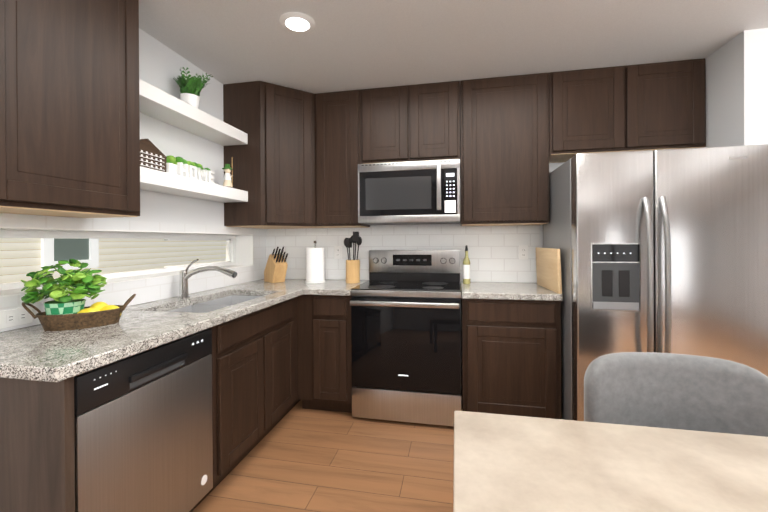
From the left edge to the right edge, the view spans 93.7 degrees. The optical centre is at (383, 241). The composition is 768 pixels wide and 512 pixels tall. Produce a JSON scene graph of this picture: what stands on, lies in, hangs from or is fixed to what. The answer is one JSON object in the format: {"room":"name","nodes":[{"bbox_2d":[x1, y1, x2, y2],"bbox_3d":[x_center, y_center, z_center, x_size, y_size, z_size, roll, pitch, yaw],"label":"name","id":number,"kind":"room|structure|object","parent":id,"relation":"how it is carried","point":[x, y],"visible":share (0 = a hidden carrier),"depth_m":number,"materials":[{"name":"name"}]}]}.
{"room":"kitchen","nodes":[
{"label":"kitchen","id":0,"kind":"room"},
{"bbox_2d":[0,28,265,331],"bbox_3d":[-1.763,0.042,0.458,0.232,2.440,6.170,0,0,11],"label":"wall","id":1,"kind":"structure","parent":0,"point":[161,65],"depth_m":2.19,"materials":[{"name":"white paint"}]},
{"bbox_2d":[0,306,32,328],"bbox_3d":[-1.451,0.299,1.419,0.008,0.070,0.114,0,0,11],"label":"electrical outlet","id":2,"kind":"object","parent":1,"relation":"attached to","point":[15,317],"visible":0.98,"depth_m":1.42,"materials":[{"name":"white plastic"}]},
{"bbox_2d":[0,0,139,217],"bbox_3d":[-1.311,-0.647,1.376,0.324,1.068,0.592,0,0,11],"label":"upper cabinet","id":3,"kind":"object","parent":1,"relation":"attached to","point":[70,110],"depth_m":1.33,"materials":[{"name":"brown wood"}]},
{"bbox_2d":[0,230,235,290],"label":"window","id":4,"kind":"structure","parent":1,"relation":"in","point":[230,240],"depth_m":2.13,"materials":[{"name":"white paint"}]},
{"bbox_2d":[139,79,247,145],"bbox_3d":[-1.212,-0.757,2.187,0.205,0.078,1.026,0,0,11],"label":"shelf","id":5,"kind":"object","parent":1,"relation":"attached to","point":[158,103],"visible":0.58,"depth_m":2.12,"materials":[{"name":"white paint"}]},
{"bbox_2d":[173,67,212,108],"bbox_3d":[-1.173,-0.925,2.238,0.226,0.256,0.199,0,0,11],"label":"fern plant","id":6,"kind":"object","parent":5,"relation":"on","point":[192,87],"visible":0.96,"depth_m":2.18,"materials":[{"name":"green plant"}]},
{"bbox_2d":[140,166,247,202],"bbox_3d":[-1.209,-0.329,2.188,0.205,0.078,1.026,0,0,11],"label":"shelf","id":7,"kind":"object","parent":1,"relation":"attached to","point":[160,181],"visible":0.58,"depth_m":2.10,"materials":[{"name":"white paint"}]},
{"bbox_2d":[140,139,166,171],"bbox_3d":[-1.277,-0.458,1.921,0.041,0.180,0.252,0,0,11],"label":"house","id":8,"kind":"object","parent":7,"relation":"on","point":[153,156],"visible":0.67,"depth_m":1.94,"materials":[{"name":"brown wood"}]},
{"bbox_2d":[166,155,212,180],"bbox_3d":[-1.218,-0.436,2.229,0.104,0.133,0.380,0,0,11],"label":"pot","id":9,"kind":"object","parent":7,"relation":"on","point":[171,165],"visible":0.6,"depth_m":2.09,"materials":[{"name":"white"}]},
{"bbox_2d":[177,162,214,183],"bbox_3d":[-1.141,-0.411,2.196,0.022,0.082,0.294,0,0,11],"label":"decorative letters","id":10,"kind":"object","parent":7,"relation":"on","point":[184,170],"visible":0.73,"depth_m":2.17,"materials":[{"name":"white paint"}]},
{"bbox_2d":[222,164,232,187],"bbox_3d":[-1.111,-0.489,2.558,0.075,0.238,0.082,0,0,11],"label":"figurine","id":11,"kind":"object","parent":7,"relation":"on","point":[227,169],"visible":0.83,"depth_m":2.54,"materials":[{"name":"white ceramic"}]},
{"bbox_2d":[223,81,311,228],"bbox_3d":[-0.853,-0.654,2.955,0.608,1.068,0.608,0,0,11],"label":"upper cabinet","id":12,"kind":"object","parent":1,"relation":"attached to","point":[274,167],"depth_m":2.70,"materials":[{"name":"brown wood"}]},
{"bbox_2d":[208,296,279,355],"bbox_3d":[-0.781,0.472,2.105,0.007,0.180,0.768,0,0,11],"label":"drawer front","id":13,"kind":"structure","parent":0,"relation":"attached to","point":[266,315],"depth_m":1.91,"materials":[{"name":"brown wood"}]},
{"bbox_2d":[193,393,461,511],"bbox_3d":[1.275,1.294,-0.217,6.300,0.100,6.320,0,0,11],"label":"floor","id":14,"kind":"structure","parent":0,"point":[298,458],"depth_m":1.97,"materials":[{"name":"brown wood"}]},
{"bbox_2d":[74,329,212,511],"bbox_3d":[-1.113,0.820,1.417,0.564,0.862,0.604,0,0,11],"label":"dishwasher","id":15,"kind":"object","parent":14,"relation":"on","point":[143,433],"visible":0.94,"depth_m":1.31,"materials":[{"name":"silver metal"}]},
{"bbox_2d":[194,320,299,507],"bbox_3d":[-0.999,0.923,2.183,0.604,0.660,0.875,0,0,11],"label":"base cabinet","id":16,"kind":"object","parent":14,"relation":"on","point":[256,383],"depth_m":1.99,"materials":[{"name":"brown wood"}]},
{"bbox_2d":[0,308,227,383],"bbox_3d":[-1.134,0.366,1.406,0.648,0.040,0.748,0,0,11],"label":"countertop","id":17,"kind":"structure","parent":16,"relation":"on","point":[32,354],"depth_m":1.24,"materials":[{"name":"grey stone"}]},
{"bbox_2d":[21,259,135,330],"bbox_3d":[-1.250,0.207,1.465,0.309,0.276,0.317,0,0,11],"label":"basket","id":18,"kind":"object","parent":17,"relation":"on","point":[64,311],"visible":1,"depth_m":1.41,"materials":[{"name":"wicker"}]},
{"bbox_2d":[178,259,236,298],"bbox_3d":[-1.058,0.225,2.157,0.388,0.237,0.072,0,0,11],"label":"faucet","id":19,"kind":"object","parent":17,"relation":"on","point":[185,275],"depth_m":2.16,"materials":[{"name":"silver metal"}]},
{"bbox_2d":[284,296,295,323],"bbox_3d":[-0.862,0.816,2.937,0.582,0.870,0.658,0,0,11],"label":"base cabinet","id":20,"kind":"object","parent":14,"relation":"on","point":[289,301],"depth_m":2.46,"materials":[{"name":"brown wood"}]},
{"bbox_2d":[296,295,352,412],"bbox_3d":[-0.371,0.813,2.859,0.411,0.870,0.619,0,0,11],"label":"base cabinet","id":21,"kind":"object","parent":14,"relation":"on","point":[325,321],"depth_m":2.56,"materials":[{"name":"brown wood"}]},
{"bbox_2d":[212,280,368,295],"bbox_3d":[-0.672,0.360,2.847,0.994,0.040,0.740,0,0,11],"label":"countertop","id":22,"kind":"structure","parent":21,"relation":"on","point":[258,287],"depth_m":2.58,"materials":[{"name":"grey stone"}]},
{"bbox_2d":[264,247,287,282],"bbox_3d":[-0.892,0.191,2.987,0.110,0.297,0.261,0,0,-41],"label":"knife block","id":23,"kind":"object","parent":22,"relation":"on","point":[275,270],"visible":1,"depth_m":2.94,"materials":[{"name":"brown wood"}]},
{"bbox_2d":[305,241,325,282],"bbox_3d":[-0.570,0.166,2.979,0.170,0.344,0.170,0,0,11],"label":"paper towel","id":24,"kind":"object","parent":22,"relation":"on","point":[315,266],"visible":1,"depth_m":2.91,"materials":[{"name":"white paper"}]},
{"bbox_2d":[344,232,361,282],"bbox_3d":[-0.254,0.128,2.927,0.138,0.415,0.114,0,0,11],"label":"utensil crock","id":25,"kind":"object","parent":22,"relation":"on","point":[353,271],"visible":1,"depth_m":2.90,"materials":[{"name":"brown wood"}]},
{"bbox_2d":[350,250,461,425],"bbox_3d":[0.192,0.659,2.699,0.750,1.172,0.677,0,0,11],"label":"range","id":26,"kind":"object","parent":14,"relation":"on","point":[406,332],"visible":0.98,"depth_m":2.44,"materials":[{"name":"grey"}]},
{"bbox_2d":[461,300,562,418],"bbox_3d":[0.876,0.806,2.612,0.608,0.870,0.619,0,0,11],"label":"base cabinet","id":27,"kind":"object","parent":14,"relation":"on","point":[511,349],"depth_m":2.31,"materials":[{"name":"brown wood"}]},
{"bbox_2d":[460,282,562,299],"bbox_3d":[0.870,0.351,2.597,0.613,0.040,0.630,0,0,11],"label":"countertop","id":28,"kind":"structure","parent":27,"relation":"on","point":[474,290],"depth_m":2.37,"materials":[{"name":"grey stone"}]},
{"bbox_2d":[463,245,469,283],"bbox_3d":[0.645,0.181,2.810,0.058,0.300,0.058,0,0,11],"label":"oil bottle","id":29,"kind":"object","parent":28,"relation":"on","point":[466,270],"visible":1,"depth_m":2.79,"materials":[{"name":"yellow glass"}]},
{"bbox_2d":[536,247,561,293],"bbox_3d":[1.133,0.187,2.493,0.057,0.282,0.491,0,0,11],"label":"cutting board","id":30,"kind":"object","parent":28,"relation":"on","point":[548,265],"visible":1,"depth_m":2.42,"materials":[{"name":"brown wood"}]},
{"bbox_2d":[453,411,767,511],"bbox_3d":[0.700,0.871,0.476,1.192,0.752,0.958,0,0,11],"label":"table","id":31,"kind":"object","parent":14,"relation":"on","point":[508,463],"visible":1,"depth_m":0.79,"materials":[{"name":"stone"}]},
{"bbox_2d":[543,144,767,420],"bbox_3d":[1.610,0.368,2.295,0.920,1.737,0.876,0,0,11],"label":"fridge","id":32,"kind":"object","parent":14,"relation":"on","point":[663,250],"visible":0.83,"depth_m":1.93,"materials":[{"name":"grey metal"}]},
{"bbox_2d":[584,352,767,436],"bbox_3d":[1.071,0.845,1.224,0.635,0.795,0.530,0,0,11],"label":"chair","id":33,"kind":"object","parent":14,"relation":"on","point":[682,391],"visible":0.54,"depth_m":1.38,"materials":[{"name":"fabric"}]},
{"bbox_2d":[266,162,564,286],"bbox_3d":[0.562,0.022,3.061,3.640,2.440,0.158,0,0,11],"label":"wall","id":34,"kind":"structure","parent":0,"point":[493,253],"depth_m":3.02,"materials":[{"name":"white tile"}]},
{"bbox_2d":[334,246,341,258],"bbox_3d":[-0.405,0.097,3.168,0.070,0.114,0.008,0,0,11],"label":"electrical outlet","id":35,"kind":"object","parent":34,"relation":"attached to","point":[337,252],"visible":1,"depth_m":3.17,"materials":[{"name":"white plastic"}]},
{"bbox_2d":[312,90,369,227],"bbox_3d":[-0.381,-0.657,2.973,0.452,1.068,0.389,0,0,11],"label":"upper cabinet","id":36,"kind":"object","parent":34,"relation":"attached to","point":[335,115],"depth_m":2.85,"materials":[{"name":"brown wood"}]},
{"bbox_2d":[360,84,419,163],"bbox_3d":[0.071,-0.903,2.916,0.453,0.580,0.324,0,0,11],"label":"upper cabinet","id":37,"kind":"object","parent":34,"relation":"attached to","point":[389,116],"depth_m":2.76,"materials":[{"name":"brown wood"}]},
{"bbox_2d":[358,159,459,224],"bbox_3d":[0.209,-0.363,2.815,0.752,0.442,0.471,0,0,11],"label":"over-the-range microwave","id":38,"kind":"object","parent":37,"relation":"attached to","point":[410,193],"visible":1,"depth_m":2.63,"materials":[{"name":"grey metal"}]},
{"bbox_2d":[420,81,463,160],"bbox_3d":[0.370,-0.905,2.857,0.454,0.580,0.324,0,0,11],"label":"upper cabinet","id":39,"kind":"object","parent":34,"relation":"attached to","point":[441,103],"depth_m":2.68,"materials":[{"name":"brown wood"}]},
{"bbox_2d":[460,72,551,225],"bbox_3d":[0.899,-0.664,2.752,0.614,1.068,0.324,0,0,11],"label":"upper cabinet","id":40,"kind":"object","parent":34,"relation":"attached to","point":[504,169],"depth_m":2.59,"materials":[{"name":"brown wood"}]},
{"bbox_2d":[519,245,527,259],"bbox_3d":[1.112,0.089,2.867,0.070,0.114,0.008,0,0,11],"label":"electrical outlet","id":41,"kind":"object","parent":34,"relation":"attached to","point":[523,252],"visible":1,"depth_m":2.86,"materials":[{"name":"white plastic"}]},
{"bbox_2d":[552,64,643,162],"bbox_3d":[1.474,-0.911,2.638,0.554,0.580,0.324,0,0,11],"label":"upper cabinet","id":42,"kind":"object","parent":34,"relation":"attached to","point":[595,110],"depth_m":2.48,"materials":[{"name":"brown wood"}]},
{"bbox_2d":[640,58,705,150],"bbox_3d":[1.872,-0.913,2.559,0.554,0.580,0.324,0,0,11],"label":"upper cabinet","id":43,"kind":"object","parent":34,"relation":"attached to","point":[672,93],"depth_m":2.39,"materials":[{"name":"brown wood"}]},
{"bbox_2d":[139,0,767,93],"bbox_3d":[1.259,-1.225,-0.222,6.300,0.060,6.320,0,0,11],"label":"ceiling","id":44,"kind":"structure","parent":0,"point":[345,45],"depth_m":2.10,"materials":[{"name":"white paint"}]},
{"bbox_2d":[279,12,314,32],"bbox_3d":[-0.470,-1.183,1.955,0.190,0.010,0.190,0,0,11],"label":"recessed light","id":45,"kind":"object","parent":44,"relation":"in","point":[296,22],"visible":0.94,"depth_m":1.94,"materials":[{"name":"white paint"}]},
{"bbox_2d":[705,45,724,146],"bbox_3d":[2.214,0.013,2.422,0.150,2.440,0.470,0,0,11],"label":"wall","id":46,"kind":"structure","parent":0,"point":[714,63],"depth_m":2.28,"materials":[{"name":"white paint"}]},
{"bbox_2d":[725,28,767,145],"bbox_3d":[3.375,0.007,1.875,2.640,2.440,0.150,0,0,11],"label":"wall","id":47,"kind":"structure","parent":0,"point":[736,67],"depth_m":2.05,"materials":[{"name":"white paint"}]}
]}

